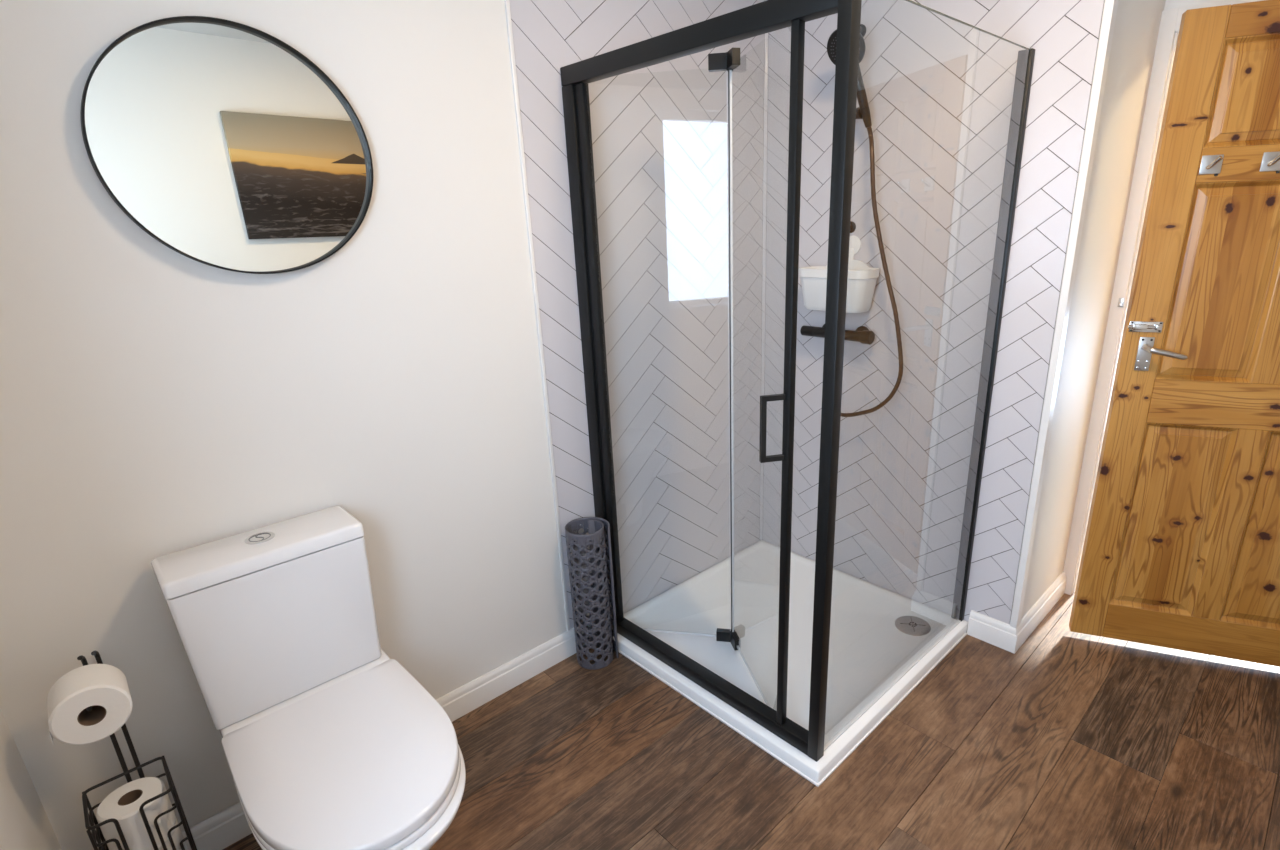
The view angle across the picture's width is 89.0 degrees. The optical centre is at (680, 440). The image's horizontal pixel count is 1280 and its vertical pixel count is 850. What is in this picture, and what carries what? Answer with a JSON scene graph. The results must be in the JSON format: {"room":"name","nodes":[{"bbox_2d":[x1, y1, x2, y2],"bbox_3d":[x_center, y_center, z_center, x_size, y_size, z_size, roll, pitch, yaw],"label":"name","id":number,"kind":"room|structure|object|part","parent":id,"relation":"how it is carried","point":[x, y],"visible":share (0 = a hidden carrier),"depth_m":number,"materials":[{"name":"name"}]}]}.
{"room":"bathroom","nodes":[
{"label":"bathroom","id":0,"kind":"room"},
{"bbox_2d":[0,710,61,849],"bbox_3d":[-0.679,0.276,0.303,0.200,2.500,2.520,-19,25,-41],"label":"wall","id":1,"kind":"structure","parent":0,"point":[25,824],"depth_m":1.26,"materials":[{"name":"white paint"}]},
{"bbox_2d":[0,0,764,849],"bbox_3d":[-0.532,-0.304,2.031,2.560,2.500,0.120,-19,25,-41],"label":"wall","id":2,"kind":"structure","parent":0,"point":[156,401],"depth_m":1.70,"materials":[{"name":"white paint"}]},
{"bbox_2d":[80,16,372,273],"bbox_3d":[-0.943,-0.622,1.408,0.525,0.505,0.029,-19,25,-41],"label":"round mirror","id":3,"kind":"object","parent":2,"relation":"attached to","point":[222,141],"visible":1,"depth_m":1.39,"materials":[{"name":"black metal"}]},
{"bbox_2d":[182,625,590,849],"bbox_3d":[-0.839,0.886,1.975,1.475,0.096,0.018,-19,25,-41],"label":"baseboard","id":4,"kind":"structure","parent":2,"relation":"attached to","point":[230,825],"depth_m":2.12,"materials":[{"name":"white paint"}]},
{"bbox_2d":[504,0,569,630],"bbox_3d":[-0.443,-0.399,2.006,0.012,2.310,0.008,-19,25,-41],"label":"trim","id":5,"kind":"structure","parent":2,"relation":"attached to","point":[507,3],"depth_m":1.98,"materials":[{"name":"white paint"}]},
{"bbox_2d":[760,0,768,539],"bbox_3d":[0.350,-0.642,2.735,0.010,2.355,0.010,-19,25,-41],"label":"trim","id":6,"kind":"structure","parent":2,"relation":"attached to","point":[766,34],"depth_m":2.68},
{"bbox_2d":[223,593,1279,849],"bbox_3d":[0.479,1.040,1.702,3.125,0.100,2.500,-19,25,-41],"label":"floor","id":7,"kind":"structure","parent":0,"point":[1068,740],"depth_m":1.87,"materials":[{"name":"brown wood"}]},
{"bbox_2d":[77,651,196,849],"bbox_3d":[-1.160,0.771,1.376,0.141,0.708,0.142,-19,25,-41],"label":"stand","id":8,"kind":"object","parent":7,"relation":"on","point":[96,836],"visible":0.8,"depth_m":1.37,"materials":[{"name":"black metal"}]},
{"bbox_2d":[47,664,131,744],"bbox_3d":[-1.167,0.519,1.283,0.123,0.120,0.100,-19,25,-41],"label":"toilet roll","id":9,"kind":"object","parent":8,"relation":"hanging from","point":[103,687],"visible":1,"depth_m":1.26,"materials":[{"name":"white paper"}]},
{"bbox_2d":[82,757,188,849],"bbox_3d":[-1.155,0.894,1.416,0.141,0.342,0.137,-19,25,-41],"label":"basket","id":10,"kind":"object","parent":8,"relation":"on","point":[96,836],"depth_m":1.37,"materials":[{"name":"black metal"}]},
{"bbox_3d":[-1.151,1.001,1.452,0.113,0.105,0.113,-19,25,-41],"label":"toilet roll","id":11,"kind":"object","parent":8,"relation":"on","visible":0},
{"bbox_2d":[150,818,187,849],"bbox_3d":[-1.154,0.901,1.418,0.113,0.105,0.113,-19,25,-41],"label":"toilet roll","id":12,"kind":"object","parent":11,"relation":"on","point":[176,834],"visible":0.19,"depth_m":1.42,"materials":[{"name":"white paper"}]},
{"bbox_2d":[96,777,176,849],"bbox_3d":[-1.157,0.801,1.385,0.113,0.105,0.113,-19,25,-41],"label":"toilet roll","id":13,"kind":"object","parent":12,"relation":"on","point":[123,804],"visible":0.89,"depth_m":1.36,"materials":[{"name":"white paper"}]},
{"bbox_2d":[151,506,465,849],"bbox_3d":[-0.759,0.675,1.446,0.408,0.827,0.728,-19,25,-41],"label":"toilet","id":14,"kind":"object","parent":7,"relation":"on","point":[329,742],"visible":1,"depth_m":1.44,"materials":[{"name":"white ceramic"}]},
{"bbox_3d":[-0.970,0.247,1.510,0.396,0.034,0.168,-19,25,-41],"label":"cistern lid","id":15,"kind":"part","parent":14,"relation":"part of","materials":[{"name":"white ceramic"}]},
{"bbox_3d":[-0.698,0.676,1.388,0.396,0.028,0.526,-19,25,-41],"label":"seat lid","id":16,"kind":"part","parent":14,"relation":"part of","materials":[{"name":"white plastic"}]},
{"bbox_3d":[-0.691,0.703,1.390,0.396,0.019,0.507,-19,25,-41],"label":"seat","id":17,"kind":"part","parent":14,"relation":"part of","materials":[{"name":"white plastic"}]},
{"bbox_2d":[565,517,618,669],"bbox_3d":[-0.312,0.539,2.286,0.147,0.528,0.139,-19,25,-41],"label":"bath mat","id":18,"kind":"object","parent":7,"relation":"on","point":[601,632],"visible":1,"depth_m":2.25,"materials":[{"name":"grey rubber"}]},
{"bbox_2d":[613,540,967,786],"bbox_3d":[0.383,0.716,2.453,0.985,0.045,0.998,-19,25,-41],"label":"shower tray","id":19,"kind":"object","parent":7,"relation":"on","point":[876,632],"visible":0.87,"depth_m":2.36,"materials":[{"name":"white ceramic"}]},
{"bbox_2d":[560,0,1034,761],"bbox_3d":[0.339,-0.200,2.151,1.005,1.887,0.974,-19,25,-41],"label":"shower enclosure","id":20,"kind":"object","parent":19,"relation":"on","point":[767,16],"visible":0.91,"depth_m":1.80,"materials":[{"name":"black metal"}]},
{"bbox_3d":[-0.006,-0.969,1.587,0.040,0.050,0.946,-19,25,-41],"label":"rail","id":21,"kind":"part","parent":20,"relation":"part of","materials":[{"name":"black metal"}]},
{"bbox_3d":[0.067,0.778,2.152,0.044,0.044,0.895,-19,25,-41],"label":"rail","id":22,"kind":"part","parent":20,"relation":"part of","materials":[{"name":"black metal"}]},
{"bbox_3d":[-0.044,-0.164,2.106,0.405,1.826,0.006,2,19,10],"label":"door","id":23,"kind":"part","parent":20,"relation":"part of","materials":[{"name":"clear glass"}]},
{"bbox_3d":[0.228,-0.030,1.615,0.061,0.171,0.013,-6,19,-12],"label":"door handle","id":24,"kind":"part","parent":20,"relation":"part of","materials":[{"name":"black metal"}]},
{"bbox_3d":[0.355,0.001,1.546,0.034,1.885,0.032,-19,25,-41],"label":"corner post","id":25,"kind":"part","parent":20,"relation":"part of","materials":[{"name":"black metal"}]},
{"bbox_2d":[763,0,1104,623],"bbox_3d":[0.788,-0.470,2.406,0.100,2.500,1.151,-19,25,-41],"label":"wall","id":26,"kind":"structure","parent":0,"point":[939,89],"depth_m":2.24,"materials":[{"name":"white tile"}]},
{"bbox_2d":[800,324,874,344],"bbox_3d":[0.603,-0.405,2.493,0.079,0.073,0.305,-19,25,-41],"label":"shower mixer","id":27,"kind":"object","parent":26,"relation":"attached to","point":[862,334],"visible":0.77,"depth_m":2.43,"materials":[{"name":"black metal"}]},
{"bbox_3d":[0.505,-0.433,2.568,0.039,0.039,0.055,-19,25,-41],"label":"flow handle","id":28,"kind":"part","parent":27,"relation":"part of","materials":[{"name":"black metal"}]},
{"bbox_3d":[0.686,-0.379,2.391,0.050,0.050,0.038,-19,25,-41],"label":"temperature knob","id":29,"kind":"part","parent":27,"relation":"part of","materials":[{"name":"black metal"}]},
{"bbox_2d":[841,126,902,416],"bbox_3d":[0.680,-0.562,2.311,0.042,1.022,0.299,-19,25,-41],"label":"shower hose","id":30,"kind":"object","parent":27,"relation":"attached to","point":[869,129],"visible":0.75,"depth_m":2.25,"materials":[{"name":"brown metal"}]},
{"bbox_2d":[799,236,879,312],"bbox_3d":[0.582,-0.613,2.390,0.145,0.264,0.291,-19,25,-41],"label":"shower caddy","id":31,"kind":"object","parent":26,"relation":"attached to","point":[861,283],"visible":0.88,"depth_m":2.37,"materials":[{"name":"white plastic"}]},
{"bbox_2d":[799,266,879,312],"bbox_3d":[0.578,-0.559,2.402,0.130,0.153,0.291,-19,25,-41],"label":"basket","id":32,"kind":"object","parent":31,"relation":"on","point":[861,283],"depth_m":2.35,"materials":[{"name":"white plastic"}]},
{"bbox_3d":[0.622,-0.643,2.428,0.007,0.065,0.220,-19,25,-41],"label":"plate","id":33,"kind":"part","parent":31,"relation":"part of","materials":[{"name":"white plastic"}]},
{"bbox_2d":[850,24,865,232],"bbox_3d":[0.604,-1.053,2.250,0.079,0.745,0.115,-10,20,-23],"label":"riser rail","id":34,"kind":"object","parent":26,"relation":"attached to","point":[862,27],"visible":0.17,"depth_m":2.18,"materials":[{"name":"black metal"}]},
{"bbox_2d":[827,29,871,127],"bbox_3d":[0.554,-1.176,2.114,0.159,0.286,0.097,1,19,8],"label":"shower","id":35,"kind":"object","parent":34,"relation":"attached to","point":[831,44],"visible":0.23,"depth_m":2.12,"materials":[{"name":"black"}]},
{"bbox_3d":[0.589,-1.152,2.135,0.106,0.224,0.036,-7,19,-16],"label":"handle","id":36,"kind":"part","parent":35,"relation":"part of","materials":[{"name":"black metal"}]},
{"bbox_2d":[967,610,1016,653],"bbox_3d":[1.136,0.695,2.366,0.018,0.096,0.170,-19,25,-41],"label":"baseboard","id":37,"kind":"structure","parent":26,"relation":"attached to","point":[1000,634],"depth_m":2.36,"materials":[{"name":"white paint"}]},
{"bbox_2d":[1021,0,1165,618],"bbox_3d":[1.353,-0.427,2.225,0.642,2.500,0.100,-19,25,-41],"label":"wall","id":38,"kind":"structure","parent":0,"point":[1137,22],"depth_m":2.12,"materials":[{"name":"white paint"}]},
{"bbox_2d":[1015,571,1066,652],"bbox_3d":[1.383,0.645,2.493,0.563,0.096,0.018,-19,25,-41],"label":"baseboard","id":39,"kind":"structure","parent":38,"relation":"attached to","point":[1045,603],"depth_m":2.47,"materials":[{"name":"white paint"}]},
{"bbox_2d":[1010,0,1118,627],"bbox_3d":[1.159,-0.434,1.957,0.038,2.305,0.024,-19,25,-41],"label":"trim","id":40,"kind":"structure","parent":38,"relation":"attached to","point":[1110,6],"depth_m":1.94,"materials":[{"name":"white paint"}]},
{"bbox_2d":[1063,0,1263,594],"bbox_3d":[1.888,-0.279,2.086,0.132,2.075,0.901,-19,25,-41],"label":"door frame","id":41,"kind":"structure","parent":38,"relation":"attached to","point":[1170,22],"depth_m":2.26,"materials":[{"name":"white paint"}]},
{"bbox_2d":[1069,0,1279,666],"bbox_3d":[1.759,-0.197,1.939,0.762,1.981,0.103,5,20,21],"label":"door","id":42,"kind":"structure","parent":38,"relation":"in","point":[1181,548],"depth_m":2.02,"materials":[{"name":"brown wood"}]},
{"bbox_3d":[1.460,-0.273,2.046,0.039,0.106,0.006,5,20,21],"label":"plate","id":43,"kind":"part","parent":42,"relation":"part of","materials":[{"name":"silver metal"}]},
{"bbox_3d":[1.490,-0.272,1.998,0.114,0.038,0.057,5,20,21],"label":"lever","id":44,"kind":"part","parent":42,"relation":"part of","materials":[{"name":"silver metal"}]},
{"bbox_3d":[1.638,0.268,2.183,0.246,0.675,0.033,5,20,21],"label":"panel","id":45,"kind":"part","parent":42,"relation":"part of","materials":[{"name":"brown wood"}]},
{"bbox_3d":[1.797,0.667,2.257,0.561,0.138,0.039,5,20,21],"label":"rail","id":46,"kind":"part","parent":42,"relation":"part of","materials":[{"name":"brown wood"}]},
{"bbox_3d":[1.509,-0.785,1.849,0.050,0.050,0.004,6,20,21],"label":"hook plate","id":47,"kind":"part","parent":42,"relation":"part of","materials":[{"name":"silver metal"}]},
{"bbox_3d":[1.773,-0.107,1.999,0.561,0.144,0.039,5,20,21],"label":"lock rail","id":48,"kind":"part","parent":42,"relation":"part of","materials":[{"name":"brown wood"}]},
{"bbox_3d":[1.615,-0.463,1.939,0.246,0.577,0.033,5,20,21],"label":"panel","id":49,"kind":"part","parent":42,"relation":"part of","materials":[{"name":"brown wood"}]},
{"bbox_3d":[1.753,-0.768,1.779,0.561,0.092,0.039,5,20,21],"label":"peg rail","id":50,"kind":"part","parent":42,"relation":"part of","materials":[{"name":"brown wood"}]},
{"bbox_3d":[1.600,-0.955,1.776,0.246,0.273,0.033,5,20,21],"label":"panel","id":51,"kind":"part","parent":42,"relation":"part of","materials":[{"name":"brown wood"}]},
{"bbox_3d":[1.934,0.296,2.070,0.240,0.675,0.033,5,20,21],"label":"panel","id":52,"kind":"part","parent":42,"relation":"part of","materials":[{"name":"brown wood"}]},
{"bbox_3d":[1.742,-1.109,1.666,0.561,0.079,0.039,5,20,21],"label":"rail","id":53,"kind":"part","parent":42,"relation":"part of","materials":[{"name":"brown wood"}]},
{"bbox_3d":[1.640,-0.773,1.800,0.050,0.050,0.004,5,20,21],"label":"hook plate","id":54,"kind":"part","parent":42,"relation":"part of","materials":[{"name":"silver metal"}]},
{"bbox_2d":[1164,0,1213,10],"bbox_3d":[2.019,-0.353,1.941,0.100,2.500,1.250,-19,25,-41],"label":"doorway","id":55,"kind":"structure","parent":38,"relation":"in","point":[1169,4],"depth_m":2.01,"materials":[{"name":"white paint"}]}
]}

